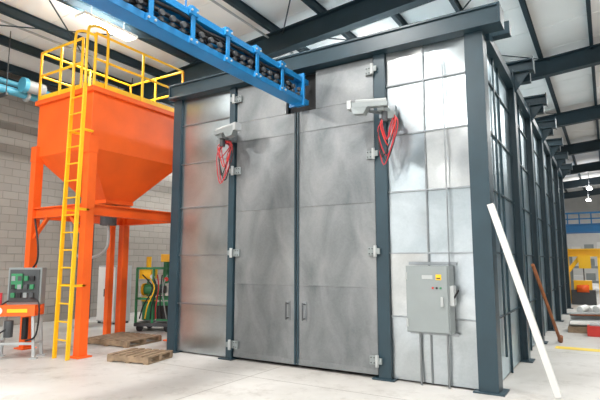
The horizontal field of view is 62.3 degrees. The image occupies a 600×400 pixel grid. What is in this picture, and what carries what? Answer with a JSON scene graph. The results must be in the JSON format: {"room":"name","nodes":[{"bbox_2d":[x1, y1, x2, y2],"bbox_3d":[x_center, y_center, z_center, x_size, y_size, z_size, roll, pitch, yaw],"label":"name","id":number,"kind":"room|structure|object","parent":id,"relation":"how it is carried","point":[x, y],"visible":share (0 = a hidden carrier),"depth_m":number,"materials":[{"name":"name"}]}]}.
{"room":"workshop","nodes":[
{"label":"workshop","id":0,"kind":"room"},
{"bbox_2d":[0,70,171,326],"bbox_3d":[-1.202,1.162,23.080,0.200,6.600,58.000,-4,-8,31],"label":"wall","id":1,"kind":"structure","parent":0,"point":[19,119],"depth_m":13.55,"materials":[{"name":"brick"}]},
{"bbox_2d":[0,283,599,399],"bbox_3d":[9.956,3.685,15.849,26.000,0.204,58.001,-4,-8,31],"label":"floor","id":2,"kind":"structure","parent":0,"point":[185,375],"depth_m":6.93,"materials":[{"name":"concrete"}]},
{"bbox_2d":[0,268,46,359],"bbox_3d":[-4.764,1.908,8.444,0.797,1.500,0.456,1,-7,-6],"label":"stand","id":3,"kind":"object","parent":2,"relation":"on","point":[26,286],"visible":1,"depth_m":8.42,"materials":[{"name":"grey metal"}]},
{"bbox_2d":[13,24,183,360],"bbox_3d":[-3.905,-0.109,10.004,1.920,5.890,2.565,-4,-8,31],"label":"hopper","id":4,"kind":"object","parent":2,"relation":"on","point":[110,145],"visible":0.91,"depth_m":9.42,"materials":[{"name":"paint"}]},
{"bbox_2d":[96,266,131,324],"bbox_3d":[-4.958,2.501,13.203,0.700,1.500,0.552,-4,-8,31],"label":"storage cabinet","id":5,"kind":"object","parent":2,"relation":"on","point":[102,269],"visible":0.59,"depth_m":13.10,"materials":[{"name":"white metal"}]},
{"bbox_2d":[88,332,161,347],"bbox_3d":[-3.523,2.790,9.941,1.100,0.120,0.950,-3,-8,26],"label":"wooden pallet","id":6,"kind":"object","parent":2,"relation":"on","point":[122,339],"visible":0.94,"depth_m":9.71,"materials":[{"name":"brown wood"}]},
{"bbox_2d":[107,347,172,364],"bbox_3d":[-2.635,2.575,8.210,0.805,0.120,0.660,-3,-8,20],"label":"wooden pallet","id":7,"kind":"object","parent":2,"relation":"on","point":[131,355],"visible":1,"depth_m":8.03,"materials":[{"name":"brown wood"}]},
{"bbox_2d":[134,254,169,331],"bbox_3d":[-3.365,2.187,11.814,0.900,1.780,0.795,-1,-7,7],"label":"machine","id":8,"kind":"object","parent":2,"relation":"on","point":[151,309],"visible":0.89,"depth_m":11.57,"materials":[{"name":"green metal"}]},
{"bbox_2d":[0,0,599,318],"bbox_3d":[9.931,-0.680,16.408,25.901,8.606,58.000,-4,-8,31],"label":"roof frame","id":9,"kind":"object","parent":2,"relation":"on","point":[344,18],"visible":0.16,"depth_m":11.73,"materials":[{"name":"black metal"}]},
{"bbox_2d":[81,0,308,107],"bbox_3d":[-2.202,-3.405,4.519,0.310,3.015,8.626,-4,-8,31],"label":"conveyor","id":10,"kind":"structure","parent":9,"relation":"hanging from","point":[178,25],"depth_m":6.00,"materials":[{"name":"blue metal"}]},
{"bbox_2d":[166,1,572,396],"bbox_3d":[3.656,0.728,13.408,6.090,5.070,13.750,-4,-8,31],"label":"booth","id":11,"kind":"object","parent":2,"relation":"on","point":[301,255],"visible":0.96,"depth_m":7.55,"materials":[{"name":"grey metal"}]},
{"bbox_2d":[213,122,241,183],"bbox_3d":[-1.166,-0.758,8.339,0.646,0.978,0.410,-6,-9,39],"label":"hose reel","id":12,"kind":"object","parent":11,"relation":"attached to","point":[227,134],"depth_m":8.34,"materials":[{"name":"grey metal"}]},
{"bbox_2d":[347,98,398,164],"bbox_3d":[1.048,-0.936,6.991,0.700,0.957,0.403,-3,-8,20],"label":"hose reel","id":13,"kind":"object","parent":11,"relation":"attached to","point":[361,107],"depth_m":6.88,"materials":[{"name":"grey metal"}]},
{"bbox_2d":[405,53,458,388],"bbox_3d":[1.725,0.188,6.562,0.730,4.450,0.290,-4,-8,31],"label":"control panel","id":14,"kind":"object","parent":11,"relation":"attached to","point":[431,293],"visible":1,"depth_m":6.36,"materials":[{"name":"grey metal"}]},
{"bbox_2d":[487,203,562,397],"bbox_3d":[2.728,1.191,6.046,0.777,2.331,0.063,-1,-7,5],"label":"bar","id":15,"kind":"object","parent":2,"relation":"on","point":[539,342],"visible":1,"depth_m":6.03,"materials":[{"name":"white paint"}]},
{"bbox_2d":[531,264,562,342],"bbox_3d":[4.742,2.012,9.480,0.115,1.592,1.684,-6,-9,39],"label":"pipe","id":16,"kind":"object","parent":2,"relation":"on","point":[560,337],"visible":0.99,"depth_m":9.39,"materials":[{"name":"brown metal"}]},
{"bbox_2d":[565,211,599,233],"bbox_3d":[17.488,3.080,30.185,20.400,4.550,22.000,-4,-8,31],"label":"crane","id":17,"kind":"object","parent":2,"relation":"on","point":[591,227],"visible":0.12,"depth_m":29.61,"materials":[{"name":"blue metal"}]},
{"bbox_2d":[567,248,599,304],"bbox_3d":[10.834,2.913,18.941,1.600,2.100,0.863,-4,-8,31],"label":"gantry","id":18,"kind":"object","parent":2,"relation":"on","point":[583,293],"visible":0.77,"depth_m":18.79,"materials":[{"name":"metal"}]},
{"bbox_2d":[568,304,599,336],"bbox_3d":[6.727,2.663,11.322,1.100,0.714,1.450,-4,-8,31],"label":"pile","id":19,"kind":"object","parent":2,"relation":"on","point":[586,320],"visible":1,"depth_m":11.28,"materials":[{"name":"white wood"}]},
{"bbox_2d":[569,242,599,288],"bbox_3d":[16.833,3.682,27.499,3.300,2.690,0.980,-4,-8,31],"label":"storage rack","id":20,"kind":"object","parent":2,"relation":"on","point":[589,276],"visible":0.38,"depth_m":27.69,"materials":[{"name":"metal"}]},
{"bbox_2d":[0,0,599,192],"bbox_3d":[9.956,-4.026,16.809,26.000,2.370,58.000,-4,-8,31],"label":"ceiling","id":21,"kind":"structure","parent":0,"point":[560,26],"depth_m":12.16,"materials":[{"name":"white metal"}]},
{"bbox_2d":[0,31,132,101],"bbox_3d":[-3.902,-2.446,15.147,0.818,1.459,19.000,-4,-8,31],"label":"pipe","id":22,"kind":"object","parent":21,"relation":"hanging from","point":[27,90],"visible":0.1,"depth_m":11.05,"materials":[{"name":"teal metal"}]},
{"bbox_2d":[75,6,137,41],"bbox_3d":[-4.024,-3.784,10.420,0.320,0.405,1.300,-4,-8,31],"label":"light","id":23,"kind":"object","parent":21,"relation":"hanging from","point":[85,16],"visible":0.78,"depth_m":10.25,"materials":[{"name":"white paint"}]},
{"bbox_2d":[586,173,592,189],"bbox_3d":[18.267,-1.370,31.439,0.320,1.311,1.300,-4,-8,31],"label":"light","id":24,"kind":"object","parent":21,"relation":"hanging from","point":[587,187],"visible":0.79,"depth_m":31.20,"materials":[{"name":"white paint"}]},
{"bbox_2d":[564,195,599,279],"bbox_3d":[25.196,2.184,41.000,26.000,9.000,0.230,-4,-8,31],"label":"wall","id":25,"kind":"structure","parent":0,"point":[579,204],"depth_m":41.72,"materials":[{"name":"white paint"}]}
]}

